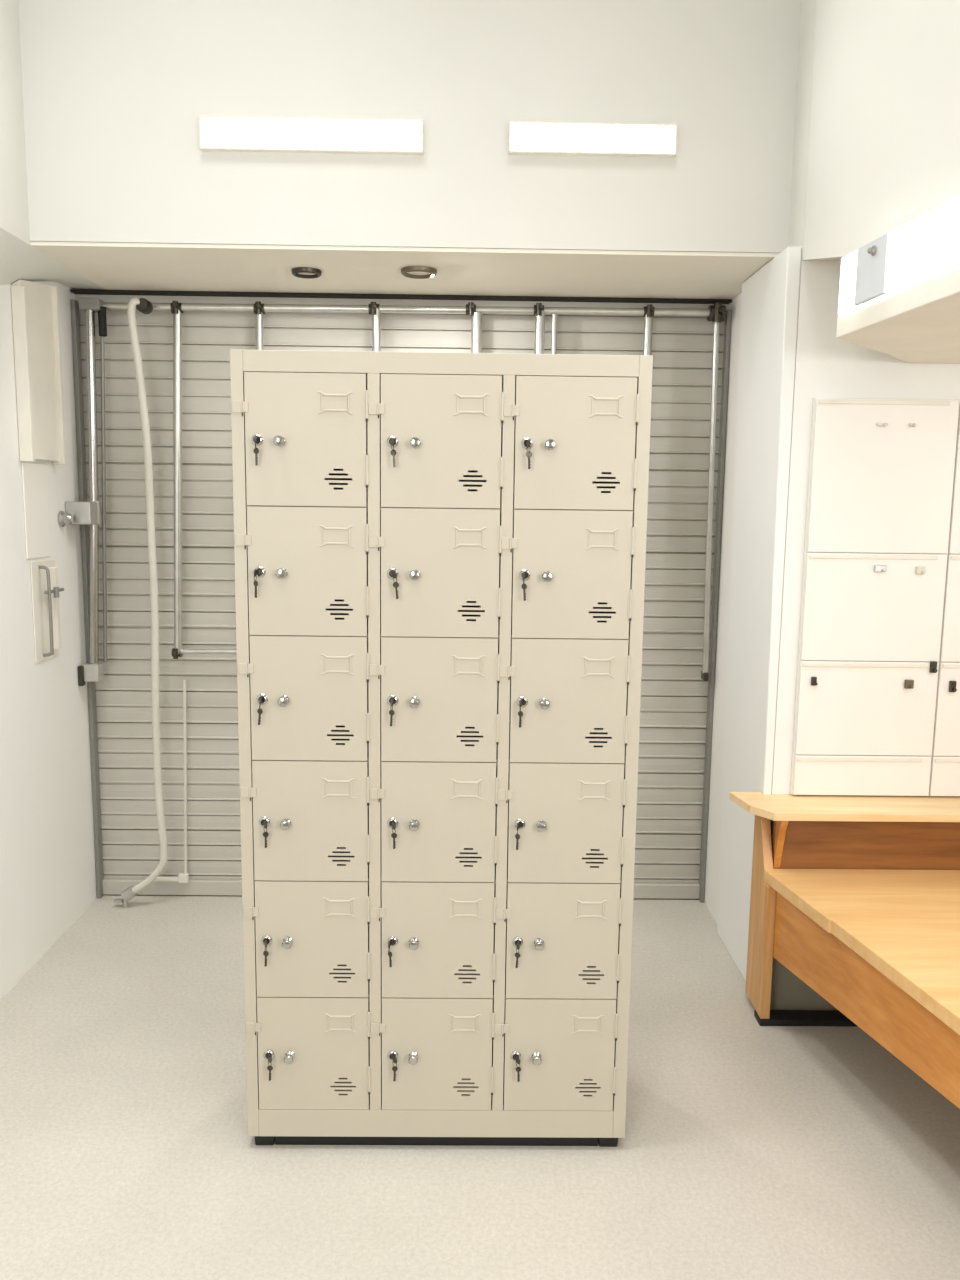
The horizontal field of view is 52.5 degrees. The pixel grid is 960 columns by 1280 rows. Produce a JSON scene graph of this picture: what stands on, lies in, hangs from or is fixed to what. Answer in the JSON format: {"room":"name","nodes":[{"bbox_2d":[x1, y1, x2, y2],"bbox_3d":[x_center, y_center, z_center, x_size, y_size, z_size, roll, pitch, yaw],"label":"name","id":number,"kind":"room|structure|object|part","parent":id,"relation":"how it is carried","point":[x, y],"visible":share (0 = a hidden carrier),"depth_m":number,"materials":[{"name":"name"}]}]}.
{"room":"locker room","nodes":[
{"label":"locker room","id":0,"kind":"room"},
{"bbox_2d":[0,281,96,999],"bbox_3d":[-1.513,-0.677,0.595,0.175,4.200,6.600,1,8,-1],"label":"wall","id":1,"kind":"structure","parent":0,"point":[48,869],"depth_m":3.24,"materials":[{"name":"white paint"}]},
{"bbox_2d":[21,462,50,558],"bbox_3d":[-1.458,-0.425,3.199,0.006,0.308,0.175,1,8,-1],"label":"wall panel","id":2,"kind":"object","parent":1,"relation":"attached to","point":[34,475],"visible":1,"depth_m":3.19,"materials":[{"name":"white paint"}]},
{"bbox_2d":[11,280,65,464],"bbox_3d":[-1.435,-0.876,3.168,0.041,0.591,0.260,1,8,-1],"label":"electrical box","id":3,"kind":"object","parent":1,"relation":"attached to","point":[35,305],"visible":1,"depth_m":3.15,"materials":[{"name":"white plastic"}]},
{"bbox_2d":[30,559,63,663],"bbox_3d":[-1.441,-0.100,3.272,0.048,0.335,0.180,1,8,-1],"label":"grab bar","id":4,"kind":"object","parent":1,"relation":"attached to","point":[45,590],"visible":1,"depth_m":3.25,"materials":[{"name":"silver metal"}]},
{"bbox_3d":[-1.448,-0.108,3.314,0.024,0.280,0.025,1,8,-1],"label":"slide rail","id":5,"kind":"part","parent":4,"relation":"part of","materials":[{"name":"white plastic"}]},
{"bbox_2d":[0,0,105,289],"bbox_3d":[-1.346,-1.681,0.279,0.130,2.120,6.250,1,8,-1],"label":"wall","id":6,"kind":"structure","parent":1,"relation":"attached to","point":[19,260],"depth_m":2.76,"materials":[{"name":"paint"}]},
{"bbox_2d":[58,298,106,685],"bbox_3d":[-1.393,-0.508,3.454,0.138,1.375,0.188,1,8,-1],"label":"pole","id":7,"kind":"object","parent":1,"relation":"attached to","point":[84,513],"visible":1,"depth_m":3.49,"materials":[{"name":"silver metal"}]},
{"bbox_3d":[-1.443,-0.423,3.398,0.038,0.056,0.055,1,8,-1],"label":"bracket knob","id":8,"kind":"part","parent":7,"relation":"part of","materials":[{"name":"silver metal"}]},
{"bbox_3d":[-1.461,0.131,3.569,0.018,0.075,0.025,1,8,-1],"label":"clamp lever","id":9,"kind":"part","parent":7,"relation":"part of","materials":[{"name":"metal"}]},
{"bbox_2d":[18,0,800,252],"bbox_3d":[-0.198,-2.179,3.227,2.230,1.923,1.000,1,8,-1],"label":"wall","id":10,"kind":"structure","parent":0,"point":[115,92],"depth_m":2.81,"materials":[{"name":"paint"}]},
{"bbox_2d":[199,115,423,154],"bbox_3d":[-0.485,-1.457,2.809,0.644,0.091,0.020,1,8,-1],"label":"strip light","id":11,"kind":"object","parent":10,"relation":"attached to","point":[216,133],"visible":1,"depth_m":2.81,"materials":[{"name":"white plastic"}]},
{"bbox_2d":[70,289,731,902],"bbox_3d":[-0.285,-0.114,3.648,2.420,2.267,0.062,1,8,-1],"label":"door","id":12,"kind":"structure","parent":10,"relation":"in","point":[676,705],"depth_m":3.63,"materials":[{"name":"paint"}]},
{"bbox_3d":[-1.461,-0.107,3.628,0.016,2.230,0.037,1,8,-1],"label":"guide rail","id":13,"kind":"part","parent":12,"relation":"part of","materials":[{"name":"metal"}]},
{"bbox_2d":[154,680,188,882],"bbox_3d":[-1.181,0.542,3.708,0.144,0.792,0.024,1,8,-1],"label":"conduit","id":14,"kind":"object","parent":12,"relation":"attached to","point":[182,877],"visible":0.89,"depth_m":3.72,"materials":[{"name":"white plastic"}]},
{"bbox_2d":[103,301,725,680],"bbox_3d":[-0.272,-0.533,3.538,2.274,1.358,0.080,1,8,-1],"label":"pipes","id":15,"kind":"object","parent":12,"relation":"attached to","point":[716,313],"visible":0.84,"depth_m":3.46,"materials":[{"name":"metal"}]},
{"bbox_2d":[114,298,167,907],"bbox_3d":[-1.262,-0.085,3.523,0.214,2.219,0.071,1,8,-1],"label":"flexible hose","id":16,"kind":"object","parent":15,"relation":"hanging from","point":[143,305],"visible":1,"depth_m":3.51,"materials":[{"name":"white plastic"}]},
{"bbox_3d":[-0.264,0.045,3.629,1.715,0.029,0.017,1,8,-1],"label":"rail","id":17,"kind":"part","parent":15,"relation":"part of","materials":[{"name":"metal"}]},
{"bbox_3d":[-0.281,-1.174,3.458,2.240,0.037,0.026,1,8,-1],"label":"rail","id":18,"kind":"part","parent":15,"relation":"part of","materials":[{"name":"metal"}]},
{"bbox_3d":[0.881,-0.082,3.658,0.016,2.230,0.037,1,8,-1],"label":"guide rail","id":19,"kind":"part","parent":12,"relation":"part of","materials":[{"name":"metal"}]},
{"bbox_2d":[30,241,779,299],"bbox_3d":[-0.208,-1.198,3.199,2.230,0.011,0.667,1,8,-1],"label":"soffit","id":20,"kind":"object","parent":10,"relation":"attached to","point":[112,266],"depth_m":3.09,"materials":[{"name":"white paint"}]},
{"bbox_2d":[291,267,321,278],"bbox_3d":[-0.557,-1.179,3.126,0.096,0.016,0.096,1,8,-1],"label":"recessed light","id":21,"kind":"object","parent":20,"relation":"in","point":[301,272],"visible":1,"depth_m":3.10,"materials":[{"name":"metal"}]},
{"bbox_2d":[401,266,436,278],"bbox_3d":[-0.195,-1.171,3.100,0.116,0.016,0.116,1,8,-1],"label":"recessed light","id":22,"kind":"object","parent":20,"relation":"in","point":[417,272],"visible":1,"depth_m":3.08,"materials":[{"name":"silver metal"}]},
{"bbox_2d":[508,121,677,156],"bbox_3d":[0.326,-1.451,2.819,0.487,0.086,0.020,1,8,-1],"label":"strip light","id":23,"kind":"object","parent":10,"relation":"attached to","point":[525,137],"visible":1,"depth_m":2.81,"materials":[{"name":"white plastic"}]},
{"bbox_2d":[788,0,815,246],"bbox_3d":[1.800,-2.143,3.188,1.765,1.934,1.130,1,8,-1],"label":"trim","id":24,"kind":"structure","parent":10,"relation":"attached to","point":[808,7],"depth_m":2.77,"materials":[{"name":"paint"}]},
{"bbox_2d":[0,895,959,1279],"bbox_3d":[0.423,1.480,0.869,4.700,0.100,6.700,1,8,-1],"label":"floor","id":25,"kind":"structure","parent":0,"point":[749,1150],"depth_m":2.29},
{"bbox_2d":[230,349,652,1146],"bbox_3d":[-0.094,0.279,2.372,0.900,1.848,0.408,1,8,-1],"label":"locker","id":26,"kind":"object","parent":25,"relation":"on","point":[440,557],"visible":1,"depth_m":2.19,"materials":[{"name":"beige metal"}]},
{"bbox_3d":[-0.429,-0.426,2.079,0.023,0.023,0.024,1,8,-1],"label":"knob","id":27,"kind":"part","parent":26,"relation":"part of","materials":[{"name":"silver metal"}]},
{"bbox_3d":[-0.433,-0.145,2.119,0.023,0.023,0.024,1,8,-1],"label":"knob","id":28,"kind":"part","parent":26,"relation":"part of","materials":[{"name":"silver metal"}]},
{"bbox_3d":[-0.436,0.136,2.158,0.023,0.023,0.024,1,8,-1],"label":"knob","id":29,"kind":"part","parent":26,"relation":"part of","materials":[{"name":"silver metal"}]},
{"bbox_3d":[-0.440,0.417,2.197,0.023,0.023,0.024,1,8,-1],"label":"knob","id":30,"kind":"part","parent":26,"relation":"part of","materials":[{"name":"silver metal"}]},
{"bbox_3d":[-0.443,0.697,2.237,0.023,0.023,0.024,1,8,-1],"label":"knob","id":31,"kind":"part","parent":26,"relation":"part of","materials":[{"name":"silver metal"}]},
{"bbox_3d":[-0.447,0.978,2.276,0.023,0.023,0.024,1,8,-1],"label":"knob","id":32,"kind":"part","parent":26,"relation":"part of","materials":[{"name":"silver metal"}]},
{"bbox_3d":[-0.374,-0.430,2.093,0.259,0.281,0.004,1,8,-1],"label":"door","id":33,"kind":"part","parent":26,"relation":"part of","materials":[{"name":"beige metal"}]},
{"bbox_3d":[-0.378,-0.149,2.133,0.259,0.281,0.004,1,8,-1],"label":"door","id":34,"kind":"part","parent":26,"relation":"part of","materials":[{"name":"beige metal"}]},
{"bbox_3d":[-0.382,0.131,2.172,0.259,0.281,0.004,1,8,-1],"label":"door","id":35,"kind":"part","parent":26,"relation":"part of","materials":[{"name":"beige metal"}]},
{"bbox_3d":[-0.385,0.412,2.211,0.259,0.281,0.004,1,8,-1],"label":"door","id":36,"kind":"part","parent":26,"relation":"part of","materials":[{"name":"beige metal"}]},
{"bbox_3d":[-0.389,0.693,2.251,0.259,0.281,0.004,1,8,-1],"label":"door","id":37,"kind":"part","parent":26,"relation":"part of","materials":[{"name":"beige metal"}]},
{"bbox_3d":[-0.392,0.974,2.290,0.259,0.281,0.004,1,8,-1],"label":"door","id":38,"kind":"part","parent":26,"relation":"part of","materials":[{"name":"beige metal"}]},
{"bbox_3d":[-0.156,0.981,2.280,0.023,0.023,0.024,1,8,-1],"label":"knob","id":39,"kind":"part","parent":26,"relation":"part of","materials":[{"name":"silver metal"}]},
{"bbox_3d":[-0.153,0.701,2.240,0.023,0.023,0.024,1,8,-1],"label":"knob","id":40,"kind":"part","parent":26,"relation":"part of","materials":[{"name":"silver metal"}]},
{"bbox_3d":[-0.149,0.420,2.201,0.023,0.023,0.024,1,8,-1],"label":"knob","id":41,"kind":"part","parent":26,"relation":"part of","materials":[{"name":"silver metal"}]},
{"bbox_3d":[-0.146,0.139,2.162,0.023,0.023,0.024,1,8,-1],"label":"knob","id":42,"kind":"part","parent":26,"relation":"part of","materials":[{"name":"silver metal"}]},
{"bbox_3d":[-0.142,-0.142,2.122,0.023,0.023,0.024,1,8,-1],"label":"knob","id":43,"kind":"part","parent":26,"relation":"part of","materials":[{"name":"silver metal"}]},
{"bbox_3d":[-0.139,-0.422,2.083,0.023,0.023,0.024,1,8,-1],"label":"knob","id":44,"kind":"part","parent":26,"relation":"part of","materials":[{"name":"silver metal"}]},
{"bbox_3d":[-0.102,0.977,2.294,0.259,0.281,0.004,1,8,-1],"label":"door","id":45,"kind":"part","parent":26,"relation":"part of","materials":[{"name":"beige metal"}]},
{"bbox_3d":[-0.098,0.696,2.254,0.259,0.281,0.004,1,8,-1],"label":"door","id":46,"kind":"part","parent":26,"relation":"part of","materials":[{"name":"beige metal"}]},
{"bbox_3d":[-0.095,0.415,2.215,0.259,0.281,0.004,1,8,-1],"label":"door","id":47,"kind":"part","parent":26,"relation":"part of","materials":[{"name":"beige metal"}]},
{"bbox_3d":[-0.091,0.135,2.176,0.259,0.281,0.004,1,8,-1],"label":"door","id":48,"kind":"part","parent":26,"relation":"part of","materials":[{"name":"beige metal"}]},
{"bbox_3d":[-0.087,-0.146,2.136,0.259,0.281,0.004,1,8,-1],"label":"door","id":49,"kind":"part","parent":26,"relation":"part of","materials":[{"name":"beige metal"}]},
{"bbox_3d":[-0.084,-0.427,2.097,0.259,0.281,0.004,1,8,-1],"label":"door","id":50,"kind":"part","parent":26,"relation":"part of","materials":[{"name":"beige metal"}]},
{"bbox_3d":[0.133,0.984,2.284,0.023,0.023,0.024,1,8,-1],"label":"knob","id":51,"kind":"part","parent":26,"relation":"part of","materials":[{"name":"silver metal"}]},
{"bbox_3d":[0.137,0.704,2.244,0.023,0.023,0.024,1,8,-1],"label":"knob","id":52,"kind":"part","parent":26,"relation":"part of","materials":[{"name":"silver metal"}]},
{"bbox_3d":[0.140,0.423,2.205,0.023,0.023,0.024,1,8,-1],"label":"knob","id":53,"kind":"part","parent":26,"relation":"part of","materials":[{"name":"silver metal"}]},
{"bbox_3d":[0.144,0.142,2.165,0.023,0.023,0.024,1,8,-1],"label":"knob","id":54,"kind":"part","parent":26,"relation":"part of","materials":[{"name":"silver metal"}]},
{"bbox_3d":[0.147,-0.139,2.126,0.023,0.023,0.024,1,8,-1],"label":"knob","id":55,"kind":"part","parent":26,"relation":"part of","materials":[{"name":"silver metal"}]},
{"bbox_3d":[0.151,-0.419,2.087,0.023,0.023,0.024,1,8,-1],"label":"knob","id":56,"kind":"part","parent":26,"relation":"part of","materials":[{"name":"silver metal"}]},
{"bbox_3d":[0.188,0.980,2.297,0.259,0.281,0.004,1,8,-1],"label":"door","id":57,"kind":"part","parent":26,"relation":"part of","materials":[{"name":"beige metal"}]},
{"bbox_3d":[0.191,0.699,2.258,0.259,0.281,0.004,1,8,-1],"label":"door","id":58,"kind":"part","parent":26,"relation":"part of","materials":[{"name":"beige metal"}]},
{"bbox_3d":[0.195,0.418,2.219,0.259,0.281,0.004,1,8,-1],"label":"door","id":59,"kind":"part","parent":26,"relation":"part of","materials":[{"name":"beige metal"}]},
{"bbox_3d":[0.198,0.138,2.179,0.259,0.281,0.004,1,8,-1],"label":"door","id":60,"kind":"part","parent":26,"relation":"part of","materials":[{"name":"beige metal"}]},
{"bbox_3d":[0.202,-0.143,2.140,0.259,0.281,0.004,1,8,-1],"label":"door","id":61,"kind":"part","parent":26,"relation":"part of","materials":[{"name":"beige metal"}]},
{"bbox_3d":[0.205,-0.424,2.101,0.259,0.281,0.004,1,8,-1],"label":"door","id":62,"kind":"part","parent":26,"relation":"part of","materials":[{"name":"beige metal"}]},
{"bbox_2d":[729,792,959,1108],"bbox_3d":[1.593,0.917,2.240,1.638,0.662,1.646,1,8,-1],"label":"desk","id":63,"kind":"object","parent":25,"relation":"on","point":[854,917],"visible":1,"depth_m":2.77,"materials":[{"name":"brown wood"}]},
{"bbox_3d":[0.852,0.812,2.936,0.028,0.618,0.161,1,8,-1],"label":"panel","id":64,"kind":"part","parent":63,"relation":"part of","materials":[{"name":"brown wood"}]},
{"bbox_3d":[1.618,0.932,2.971,1.470,0.430,0.010,1,8,-1],"label":"kick panel","id":65,"kind":"part","parent":63,"relation":"part of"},
{"bbox_3d":[1.592,1.144,2.935,1.518,0.020,0.060,1,8,-1],"label":"rail","id":66,"kind":"part","parent":63,"relation":"part of","materials":[{"name":"black rubber"}]},
{"bbox_3d":[1.632,0.809,2.154,1.565,0.038,1.505,1,8,-1],"label":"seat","id":67,"kind":"part","parent":63,"relation":"part of","materials":[{"name":"brown wood"}]},
{"bbox_3d":[1.639,0.635,2.903,1.535,0.238,0.023,1,8,-1],"label":"panel","id":68,"kind":"part","parent":63,"relation":"part of","materials":[{"name":"orange wood"}]},
{"bbox_2d":[704,245,959,922],"bbox_3d":[1.774,-0.064,3.480,1.765,2.266,1.130,1,8,-1],"label":"wall","id":69,"kind":"structure","parent":0,"point":[826,365],"depth_m":2.85,"materials":[{"name":"white paint"}]},
{"bbox_2d":[717,247,801,980],"bbox_3d":[0.874,-0.026,3.141,0.041,2.262,0.471,1,8,-1],"label":"wall","id":70,"kind":"structure","parent":69,"relation":"attached to","point":[770,296],"depth_m":3.05,"materials":[{"name":"white paint"}]},
{"bbox_2d":[790,397,959,795],"bbox_3d":[1.680,-0.104,2.879,1.450,1.181,0.044,1,8,-1],"label":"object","id":71,"kind":"object","parent":69,"relation":"attached to","point":[877,706],"visible":1,"depth_m":2.87,"materials":[{"name":"white paint"}]},
{"bbox_3d":[1.157,0.410,2.948,0.413,0.123,0.011,1,8,-1],"label":"door","id":72,"kind":"part","parent":71,"relation":"part of","materials":[{"name":"white paint"}]},
{"bbox_3d":[1.159,0.206,2.919,0.413,0.286,0.011,1,8,-1],"label":"door","id":73,"kind":"part","parent":71,"relation":"part of","materials":[{"name":"white paint"}]},
{"bbox_3d":[1.163,-0.096,2.877,0.413,0.319,0.011,1,8,-1],"label":"door","id":74,"kind":"part","parent":71,"relation":"part of","materials":[{"name":"white paint"}]},
{"bbox_3d":[1.168,-0.474,2.824,0.413,0.440,0.011,1,8,-1],"label":"door","id":75,"kind":"part","parent":71,"relation":"part of","materials":[{"name":"white paint"}]},
{"bbox_3d":[1.571,0.415,2.953,0.406,0.123,0.011,1,8,-1],"label":"door","id":76,"kind":"part","parent":71,"relation":"part of","materials":[{"name":"white paint"}]},
{"bbox_3d":[1.574,0.210,2.925,0.406,0.286,0.011,1,8,-1],"label":"door","id":77,"kind":"part","parent":71,"relation":"part of","materials":[{"name":"white paint"}]},
{"bbox_3d":[1.578,-0.091,2.882,0.406,0.319,0.011,1,8,-1],"label":"door","id":78,"kind":"part","parent":71,"relation":"part of","materials":[{"name":"white paint"}]},
{"bbox_3d":[1.582,-0.469,2.829,0.406,0.440,0.011,1,8,-1],"label":"door","id":79,"kind":"part","parent":71,"relation":"part of","materials":[{"name":"white paint"}]},
{"bbox_2d":[802,0,959,260],"bbox_3d":[1.816,-1.880,1.761,1.765,2.060,1.769,1,8,-1],"label":"wall","id":80,"kind":"structure","parent":69,"relation":"attached to","point":[884,142],"depth_m":2.27,"materials":[{"name":"paint"}]},
{"bbox_2d":[836,193,959,363],"bbox_3d":[1.582,-0.766,1.938,1.403,0.190,1.716,1,8,-1],"label":"box","id":81,"kind":"object","parent":80,"relation":"attached to","point":[918,320],"visible":0.93,"depth_m":2.11,"materials":[{"name":"white paint"}]},
{"bbox_2d":[854,232,892,305],"bbox_3d":[0.877,-0.832,2.190,0.028,0.127,0.141,0,8,-5],"label":"wall plate","id":82,"kind":"object","parent":81,"relation":"attached to","point":[873,267],"visible":1,"depth_m":2.17,"materials":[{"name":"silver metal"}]},
{"bbox_3d":[0.872,-0.868,2.170,0.015,0.022,0.022,1,8,-1],"label":"knob","id":83,"kind":"part","parent":82,"relation":"part of","materials":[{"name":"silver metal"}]}
]}

